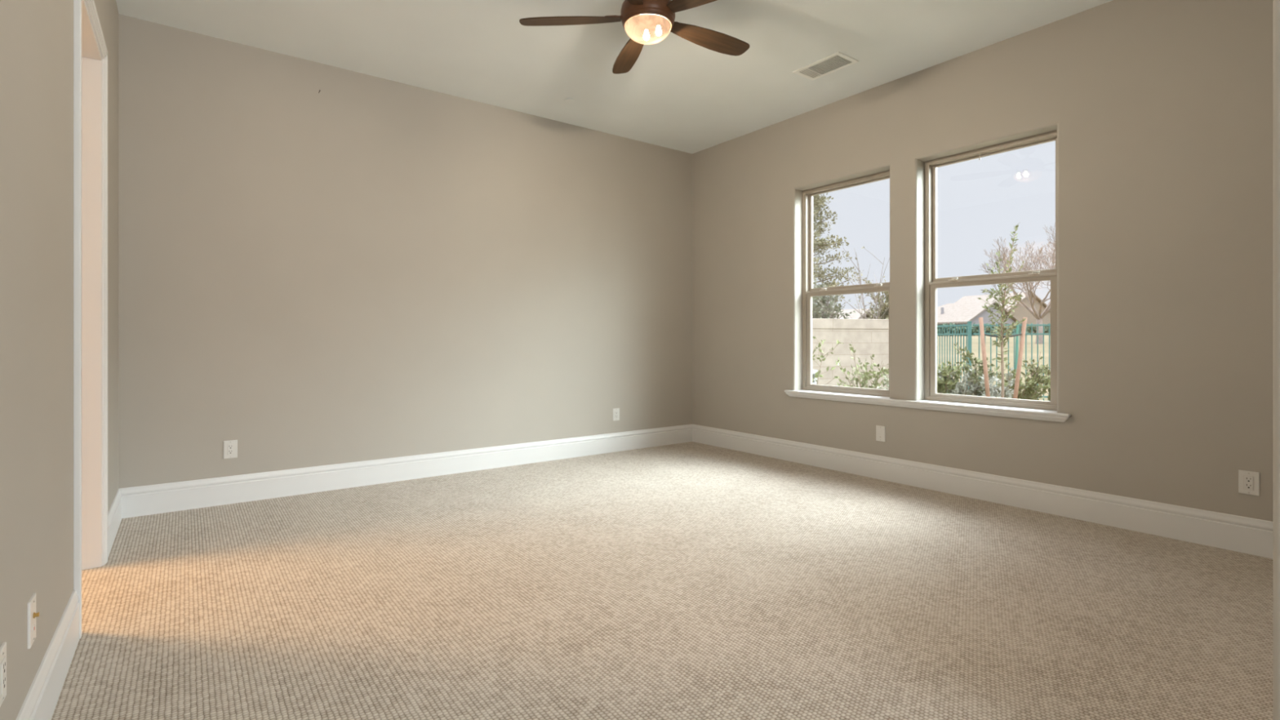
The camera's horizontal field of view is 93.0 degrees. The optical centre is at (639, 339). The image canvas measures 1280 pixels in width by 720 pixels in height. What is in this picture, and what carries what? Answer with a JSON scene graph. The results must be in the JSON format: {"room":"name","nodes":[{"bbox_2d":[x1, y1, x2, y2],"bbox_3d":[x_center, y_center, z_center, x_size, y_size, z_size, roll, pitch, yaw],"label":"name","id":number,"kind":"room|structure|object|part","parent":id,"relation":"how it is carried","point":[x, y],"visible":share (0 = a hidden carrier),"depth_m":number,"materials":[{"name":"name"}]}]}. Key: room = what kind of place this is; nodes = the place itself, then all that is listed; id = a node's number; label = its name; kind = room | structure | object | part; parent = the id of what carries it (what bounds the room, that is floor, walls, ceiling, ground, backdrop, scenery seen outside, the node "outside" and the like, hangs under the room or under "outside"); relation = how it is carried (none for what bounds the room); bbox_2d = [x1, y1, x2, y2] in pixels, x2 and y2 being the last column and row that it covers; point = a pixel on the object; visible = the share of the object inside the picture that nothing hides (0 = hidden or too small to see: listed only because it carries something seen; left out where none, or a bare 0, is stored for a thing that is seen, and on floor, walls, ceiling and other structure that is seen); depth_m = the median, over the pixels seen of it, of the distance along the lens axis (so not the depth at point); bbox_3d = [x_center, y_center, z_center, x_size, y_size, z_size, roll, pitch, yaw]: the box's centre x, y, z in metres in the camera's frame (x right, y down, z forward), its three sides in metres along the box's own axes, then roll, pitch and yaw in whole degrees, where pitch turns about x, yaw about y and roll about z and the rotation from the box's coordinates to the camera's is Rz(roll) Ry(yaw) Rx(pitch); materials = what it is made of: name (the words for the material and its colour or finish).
{"room":"empty bedroom","nodes":[
{"label":"empty bedroom","id":0,"kind":"room"},
{"bbox_2d":[0,0,118,719],"bbox_3d":[-0.973,-0.441,0.662,0.120,3.050,7.426,0,0,-37],"label":"wall","id":1,"kind":"structure","parent":0,"point":[37,36],"depth_m":1.65,"materials":[{"name":"beige paint"}]},
{"bbox_2d":[0,641,6,706],"bbox_3d":[-1.381,0.730,1.314,0.008,0.118,0.076,0,0,-37],"label":"wall outlet","id":2,"kind":"object","parent":1,"relation":"attached to","point":[3,647],"visible":1,"depth_m":1.31,"materials":[{"name":"white plastic"}]},
{"bbox_2d":[0,656,5,695],"bbox_3d":[-1.379,0.730,1.316,0.003,0.070,0.037,0,0,-37],"label":"receptacle","id":3,"kind":"object","parent":2,"relation":"attached to","point":[2,658],"depth_m":1.31,"materials":[{"name":"grey plastic"}]},
{"bbox_2d":[27,592,39,648],"bbox_3d":[-1.579,0.733,1.584,0.016,0.118,0.076,0,0,-37],"label":"cable plate","id":4,"kind":"object","parent":1,"relation":"attached to","point":[32,615],"visible":1,"depth_m":1.57,"materials":[{"name":"white plastic"}]},
{"bbox_2d":[15,590,79,719],"bbox_3d":[-0.422,0.994,0.039,0.016,0.181,5.368,0,0,-37],"label":"baseboard","id":5,"kind":"structure","parent":1,"relation":"attached to","point":[40,702],"depth_m":1.78,"materials":[{"name":"white paint"}]},
{"bbox_2d":[73,0,107,639],"bbox_3d":[-2.317,-0.159,2.572,0.020,2.487,0.959,0,0,-37],"label":"trim","id":6,"kind":"structure","parent":1,"relation":"attached to","point":[91,6],"depth_m":2.19,"materials":[{"name":"white paint"}]},
{"bbox_2d":[81,0,102,569],"bbox_3d":[-2.371,-0.128,2.531,0.124,2.425,0.835,0,0,-37],"label":"door frame","id":7,"kind":"structure","parent":1,"relation":"attached to","point":[91,59],"depth_m":2.87,"materials":[{"name":"white paint"}]},
{"bbox_2d":[107,488,121,557],"bbox_3d":[-2.870,0.994,3.308,0.016,0.181,0.883,0,0,-37],"label":"baseboard","id":8,"kind":"structure","parent":1,"relation":"attached to","point":[114,514],"depth_m":3.29,"materials":[{"name":"white paint"}]},
{"bbox_2d":[118,13,692,488],"bbox_3d":[-1.382,-0.441,5.070,4.751,3.050,0.120,0,0,-37],"label":"wall","id":9,"kind":"structure","parent":0,"point":[363,267],"depth_m":4.52,"materials":[{"name":"beige paint"}]},
{"bbox_2d":[223,440,237,458],"bbox_3d":[-2.700,0.728,4.003,0.076,0.118,0.008,0,0,-37],"label":"wall outlet","id":10,"kind":"object","parent":9,"relation":"attached to","point":[230,447],"visible":1,"depth_m":4.00,"materials":[{"name":"white plastic"}]},
{"bbox_2d":[226,444,234,454],"bbox_3d":[-2.699,0.728,4.001,0.037,0.070,0.001,0,0,-37],"label":"receptacle","id":11,"kind":"object","parent":10,"relation":"attached to","point":[230,447],"depth_m":4.00,"materials":[{"name":"grey plastic"}]},
{"bbox_2d":[118,424,693,518],"bbox_3d":[-1.293,0.994,5.051,4.631,0.181,0.016,0,0,-37],"label":"baseboard","id":12,"kind":"structure","parent":9,"relation":"attached to","point":[142,500],"depth_m":4.50,"materials":[{"name":"white paint"}]},
{"bbox_2d":[613,408,619,421],"bbox_3d":[-0.229,0.728,5.853,0.076,0.118,0.008,0,0,-37],"label":"wall outlet","id":13,"kind":"object","parent":9,"relation":"attached to","point":[615,411],"visible":1,"depth_m":5.85,"materials":[{"name":"white plastic"}]},
{"bbox_2d":[614,410,617,417],"bbox_3d":[-0.227,0.728,5.851,0.034,0.067,0.003,0,0,-37],"label":"receptacle","id":14,"kind":"object","parent":13,"relation":"attached to","point":[615,411],"depth_m":5.85,"materials":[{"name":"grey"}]},
{"bbox_2d":[115,0,1112,153],"bbox_3d":[0.069,-2.026,1.517,7.129,0.120,7.546,0,0,-37],"label":"ceiling","id":15,"kind":"structure","parent":0,"point":[679,94],"depth_m":4.05,"materials":[{"name":"paint"}]},
{"bbox_2d":[564,97,573,102],"bbox_3d":[-0.582,-1.959,4.980,0.083,0.013,0.083,0,0,-37],"label":"sprinkler cover","id":16,"kind":"object","parent":15,"relation":"attached to","point":[567,100],"visible":1,"depth_m":4.97,"materials":[{"name":"paint"}]},
{"bbox_2d":[519,0,749,74],"bbox_3d":[0.087,-1.793,3.312,1.324,0.345,1.353,0,0,-37],"label":"ceiling fan","id":17,"kind":"object","parent":15,"relation":"hanging from","point":[646,22],"visible":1,"depth_m":3.30,"materials":[{"name":"brown wood"}]},
{"bbox_3d":[-0.384,-1.744,3.325,0.556,0.006,0.142,0,12,3],"label":"blade","id":18,"kind":"part","parent":17,"relation":"part of","materials":[{"name":"brown wood"}]},
{"bbox_3d":[-0.064,-1.744,3.714,0.142,0.006,0.556,-12,3,-15],"label":"blade","id":19,"kind":"part","parent":17,"relation":"part of","materials":[{"name":"brown wood"}]},
{"bbox_3d":[-0.113,-1.744,2.901,0.142,0.006,0.556,13,5,21],"label":"blade","id":20,"kind":"part","parent":17,"relation":"part of","materials":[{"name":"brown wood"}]},
{"bbox_3d":[0.043,-1.663,3.300,0.257,0.086,0.257,0,0,-37],"label":"lamp shade","id":21,"kind":"part","parent":17,"relation":"part of","materials":[{"name":"white glass"}]},
{"bbox_3d":[0.374,-1.744,3.028,0.556,0.006,0.142,0,-12,39],"label":"blade","id":22,"kind":"part","parent":17,"relation":"part of","materials":[{"name":"brown wood"}]},
{"bbox_3d":[0.404,-1.744,3.530,0.556,0.006,0.142,0,-12,-33],"label":"blade","id":23,"kind":"part","parent":17,"relation":"part of","materials":[{"name":"brown wood"}]},
{"bbox_2d":[792,51,858,80],"bbox_3d":[1.333,-1.960,4.375,0.236,0.010,0.392,0,0,-37],"label":"ceiling vent","id":24,"kind":"object","parent":15,"relation":"in","point":[834,62],"visible":1,"depth_m":4.36,"materials":[{"name":"white metal"}]},
{"bbox_2d":[51,441,1273,719],"bbox_3d":[0.017,1.135,1.403,6.909,0.100,7.426,0,0,-37],"label":"floor","id":25,"kind":"structure","parent":0,"point":[690,580],"depth_m":2.49,"materials":[{"name":"carpet"}]},
{"bbox_2d":[692,0,1273,521],"bbox_3d":[2.052,-0.441,4.615,0.200,3.050,4.966,0,0,-37],"label":"wall","id":26,"kind":"structure","parent":0,"point":[1161,112],"depth_m":3.62,"materials":[{"name":"beige paint"}]},
{"bbox_2d":[802,169,889,396],"bbox_3d":[1.759,-0.435,5.098,0.088,1.780,0.900,0,0,-37],"label":"window","id":27,"kind":"structure","parent":26,"relation":"in","point":[808,291],"depth_m":5.38,"materials":[{"name":"beige plastic"}]},
{"bbox_3d":[1.742,0.005,5.086,0.038,0.858,0.828,0,0,-37],"label":"sash","id":28,"kind":"part","parent":27,"relation":"part of","materials":[{"name":"beige plastic"}]},
{"bbox_3d":[1.772,-0.849,5.108,0.026,0.886,0.832,0,0,-37],"label":"sash","id":29,"kind":"part","parent":27,"relation":"part of","materials":[{"name":"clear glass"}]},
{"bbox_2d":[875,425,885,441],"bbox_3d":[1.861,0.732,4.696,0.008,0.118,0.076,0,0,-37],"label":"wall outlet","id":30,"kind":"object","parent":26,"relation":"attached to","point":[880,430],"visible":1,"depth_m":4.69,"materials":[{"name":"white plastic"}]},
{"bbox_2d":[784,390,1071,422],"bbox_3d":[2.001,0.482,4.585,0.163,0.056,2.178,0,0,-37],"label":"trim","id":31,"kind":"structure","parent":26,"relation":"attached to","point":[997,411],"depth_m":4.30,"materials":[{"name":"white paint"}]},
{"bbox_2d":[692,424,1273,559],"bbox_3d":[1.938,0.994,4.587,0.016,0.181,4.601,0,0,-37],"label":"baseboard","id":32,"kind":"structure","parent":26,"relation":"attached to","point":[1253,536],"depth_m":3.83,"materials":[{"name":"white paint"}]},
{"bbox_2d":[924,129,1057,410],"bbox_3d":[2.429,-0.435,4.204,0.088,1.780,0.897,0,0,-37],"label":"window","id":33,"kind":"structure","parent":26,"relation":"in","point":[931,282],"depth_m":4.33,"materials":[{"name":"beige plastic"}]},
{"bbox_3d":[2.412,0.005,4.191,0.038,0.858,0.825,0,0,-37],"label":"sash","id":34,"kind":"part","parent":33,"relation":"part of","materials":[{"name":"beige plastic"}]},
{"bbox_3d":[2.442,-0.849,4.214,0.026,0.886,0.829,0,0,-37],"label":"sash","id":35,"kind":"part","parent":33,"relation":"part of","materials":[{"name":"clear glass"}]},
{"bbox_2d":[1238,470,1259,496],"bbox_3d":[3.079,0.728,3.070,0.008,0.118,0.076,0,0,-37],"label":"wall outlet","id":36,"kind":"object","parent":26,"relation":"attached to","point":[1248,481],"visible":1,"depth_m":3.07,"materials":[{"name":"white plastic"}]},
{"bbox_2d":[1243,475,1253,490],"bbox_3d":[3.078,0.728,3.069,0.001,0.070,0.037,0,0,-37],"label":"receptacle","id":37,"kind":"object","parent":36,"relation":"attached to","point":[1247,479],"depth_m":3.07,"materials":[{"name":"grey plastic"}]},
{"bbox_2d":[1273,0,1279,719],"bbox_3d":[2.348,-0.441,1.877,2.609,3.050,0.229,0,0,-37],"label":"wall","id":38,"kind":"structure","parent":0,"point":[1276,2],"depth_m":1.18,"materials":[{"name":"beige paint"}]},
{"label":"outside","id":39,"kind":"structure","parent":0,"visible":0},
{"bbox_2d":[937,334,1050,400],"bbox_3d":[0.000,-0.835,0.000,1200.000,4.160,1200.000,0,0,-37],"label":"ground","id":40,"kind":"structure","parent":39,"point":[975,339],"depth_m":30.02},
{"bbox_2d":[812,336,843,385],"bbox_3d":[1.978,0.605,6.778,0.555,1.301,0.423,0,0,26],"label":"shrub","id":41,"kind":"object","parent":40,"relation":"on","point":[816,374],"visible":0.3,"depth_m":6.84,"materials":[{"name":"green plant"}]},
{"bbox_2d":[812,279,856,319],"bbox_3d":[4.649,-0.222,16.063,1.877,2.803,1.833,0,0,28],"label":"thicket","id":42,"kind":"object","parent":40,"relation":"on","point":[824,306],"visible":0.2,"depth_m":15.85,"materials":[{"name":"green plant"}]},
{"bbox_2d":[813,192,862,315],"bbox_3d":[6.079,-2.551,22.027,3.332,7.102,3.585,0,0,-42],"label":"evergreen","id":43,"kind":"object","parent":40,"relation":"on","point":[819,244],"visible":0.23,"depth_m":21.53,"materials":[{"name":"green plant"}]},
{"bbox_2d":[817,308,873,319],"bbox_3d":[12.818,-0.849,47.660,10.000,3.268,8.400,0,0,35],"label":"house","id":44,"kind":"structure","parent":40,"relation":"on","point":[855,316],"depth_m":44.27,"materials":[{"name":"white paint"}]},
{"bbox_2d":[843,370,855,386],"bbox_3d":[2.270,0.802,6.772,0.377,0.905,0.389,0,0,-16],"label":"shrub","id":45,"kind":"object","parent":40,"relation":"on","point":[848,372],"visible":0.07,"depth_m":6.80,"materials":[{"name":"green plant"}]},
{"bbox_2d":[812,318,888,389],"bbox_3d":[2.939,0.649,10.416,4.166,1.999,0.224,0,0,-18],"label":"wall","id":46,"kind":"structure","parent":40,"relation":"on","point":[868,337],"depth_m":10.54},
{"bbox_2d":[835,343,888,389],"bbox_3d":[2.516,0.638,6.799,0.644,1.235,0.797,0,0,-3],"label":"shrub","id":47,"kind":"object","parent":40,"relation":"on","point":[865,376],"visible":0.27,"depth_m":6.76,"materials":[{"name":"green plant"}]},
{"bbox_2d":[837,245,889,319],"bbox_3d":[5.130,-0.450,13.903,1.981,3.355,1.404,0,0,-37],"label":"shrub","id":48,"kind":"object","parent":40,"relation":"on","point":[847,253],"visible":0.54,"depth_m":13.95,"materials":[{"name":"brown plant"}]},
{"bbox_2d":[862,277,888,319],"bbox_3d":[7.377,-0.394,17.907,1.650,2.997,1.644,0,0,-37],"label":"tree","id":49,"kind":"object","parent":40,"relation":"on","point":[886,316],"visible":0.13,"depth_m":17.81,"materials":[{"name":"green plant"}]},
{"bbox_2d":[876,367,888,389],"bbox_3d":[2.938,0.739,6.877,0.660,1.032,0.636,0,0,-37],"label":"shrub","id":50,"kind":"object","parent":40,"relation":"on","point":[884,375],"visible":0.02,"depth_m":6.93,"materials":[{"name":"green plant"}]},
{"bbox_2d":[937,354,968,394],"bbox_3d":[4.375,0.719,8.811,0.620,1.073,0.694,0,0,-9],"label":"shrub","id":51,"kind":"object","parent":40,"relation":"on","point":[943,387],"visible":0.52,"depth_m":8.67,"materials":[{"name":"green plant"}]},
{"bbox_2d":[937,320,971,393],"bbox_3d":[6.330,0.477,12.591,0.064,1.635,2.039,0,0,2],"label":"metal fence","id":52,"kind":"object","parent":40,"relation":"on","point":[968,326],"visible":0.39,"depth_m":12.13,"materials":[{"name":"teal metal"}]},
{"bbox_3d":[6.331,-0.096,12.607,0.026,0.032,2.007,0,0,2],"label":"rail","id":53,"kind":"part","parent":52,"relation":"part of","materials":[{"name":"teal metal"}]},
{"bbox_3d":[6.331,-0.266,12.607,0.026,0.032,2.007,0,0,2],"label":"rail","id":54,"kind":"part","parent":52,"relation":"part of","materials":[{"name":"teal metal"}]},
{"bbox_3d":[6.301,0.477,11.604,0.064,1.635,0.064,0,0,2],"label":"post","id":55,"kind":"part","parent":52,"relation":"part of","materials":[{"name":"teal metal"}]},
{"bbox_2d":[937,366,985,395],"bbox_3d":[4.617,0.812,8.821,0.858,0.887,0.630,0,0,-37],"label":"shrub","id":56,"kind":"object","parent":40,"relation":"on","point":[962,388],"visible":0.34,"depth_m":8.71,"materials":[{"name":"green plant"}]},
{"bbox_2d":[937,300,1022,328],"bbox_3d":[45.616,-2.570,88.412,13.628,5.310,15.021,0,0,-37],"label":"house","id":57,"kind":"structure","parent":40,"relation":"on","point":[957,313],"depth_m":83.47,"materials":[{"name":"grey"}]},
{"bbox_2d":[954,342,1009,396],"bbox_3d":[4.901,0.648,8.756,0.516,1.214,0.688,0,0,-37],"label":"shrub","id":58,"kind":"object","parent":40,"relation":"on","point":[978,361],"visible":0.61,"depth_m":8.76,"materials":[{"name":"green plant"}]},
{"bbox_2d":[978,317,990,396],"bbox_3d":[4.563,0.510,7.996,0.192,1.594,0.051,0,0,2],"label":"wooden stake","id":59,"kind":"object","parent":40,"relation":"on","point":[980,319],"visible":0.66,"depth_m":7.98,"materials":[{"name":"brown wood"}]},
{"bbox_2d":[968,366,1015,398],"bbox_3d":[4.979,0.816,8.568,0.543,0.880,0.709,0,0,9],"label":"shrub","id":60,"kind":"object","parent":40,"relation":"on","point":[994,393],"visible":0.3,"depth_m":8.37,"materials":[{"name":"green plant"}]},
{"bbox_2d":[937,322,1050,336],"bbox_3d":[42.501,-1.126,69.989,21.064,1.848,16.283,0,0,-37],"label":"hedge","id":61,"kind":"object","parent":40,"relation":"on","point":[1028,327],"visible":0.2,"depth_m":69.64,"materials":[{"name":"green plant"}]},
{"bbox_2d":[977,222,1026,397],"bbox_3d":[4.803,-0.140,7.994,0.505,2.790,0.501,0,0,4],"label":"young tree","id":62,"kind":"object","parent":40,"relation":"on","point":[1004,302],"visible":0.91,"depth_m":8.00,"materials":[{"name":"green plant"}]},
{"bbox_2d":[955,292,1050,332],"bbox_3d":[61.991,-3.975,105.554,22.594,7.720,15.083,0,0,-37],"label":"house","id":63,"kind":"structure","parent":40,"relation":"on","point":[1020,312],"depth_m":101.38,"materials":[{"name":"brown paint"}]},
{"bbox_2d":[973,323,1050,400],"bbox_3d":[8.207,0.477,11.595,3.688,1.635,0.064,0,0,0],"label":"metal fence","id":64,"kind":"object","parent":40,"relation":"on","point":[984,324],"visible":0.16,"depth_m":11.58,"materials":[{"name":"teal metal"}]},
{"bbox_3d":[8.207,-0.096,11.595,3.688,0.032,0.026,0,0,0],"label":"rail","id":65,"kind":"part","parent":64,"relation":"part of","materials":[{"name":"teal metal"}]},
{"bbox_3d":[8.207,-0.266,11.595,3.688,0.032,0.026,0,0,0],"label":"rail","id":66,"kind":"part","parent":64,"relation":"part of","materials":[{"name":"teal metal"}]},
{"bbox_2d":[1014,321,1018,371],"bbox_3d":[7.184,0.479,11.585,0.121,1.612,0.048,0,0,-29],"label":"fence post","id":67,"kind":"object","parent":40,"relation":"on","point":[1017,326],"visible":0.34,"depth_m":11.57,"materials":[{"name":"teal metal"}]},
{"bbox_2d":[978,222,1055,343],"bbox_3d":[26.367,-3.516,39.486,8.155,7.754,9.520,0,0,4],"label":"bare tree","id":68,"kind":"object","parent":40,"relation":"on","point":[1033,310],"visible":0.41,"depth_m":39.52,"materials":[{"name":"brown plant"}]},
{"bbox_2d":[1013,317,1026,399],"bbox_3d":[4.980,0.510,8.004,0.242,1.596,0.051,0,0,2],"label":"wooden stake","id":69,"kind":"object","parent":40,"relation":"on","point":[1024,322],"visible":0.66,"depth_m":7.98,"materials":[{"name":"brown wood"}]},
{"bbox_2d":[984,333,1022,337],"bbox_3d":[4.777,-0.048,8.003,0.548,0.055,0.037,0,0,1],"label":"tie","id":70,"kind":"object","parent":69,"relation":"attached to","point":[984,334],"visible":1,"depth_m":8.00,"materials":[{"name":"grey rubber"}]},
{"bbox_2d":[996,364,1050,399],"bbox_3d":[5.492,0.805,8.742,0.693,0.900,0.738,0,0,-37],"label":"shrub","id":71,"kind":"object","parent":40,"relation":"on","point":[1028,393],"visible":0.41,"depth_m":8.64,"materials":[{"name":"green plant"}]},
{"bbox_2d":[1020,351,1048,399],"bbox_3d":[5.707,0.717,8.835,0.450,1.076,0.428,0,0,7],"label":"shrub","id":72,"kind":"object","parent":40,"relation":"on","point":[1031,367],"visible":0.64,"depth_m":8.78,"materials":[{"name":"green plant"}]},
{"bbox_2d":[1031,358,1050,401],"bbox_3d":[6.030,0.755,8.764,0.700,1.001,0.655,0,0,-10],"label":"shrub","id":73,"kind":"object","parent":40,"relation":"on","point":[1046,373],"visible":0.07,"depth_m":8.72,"materials":[{"name":"green plant"}]}
]}

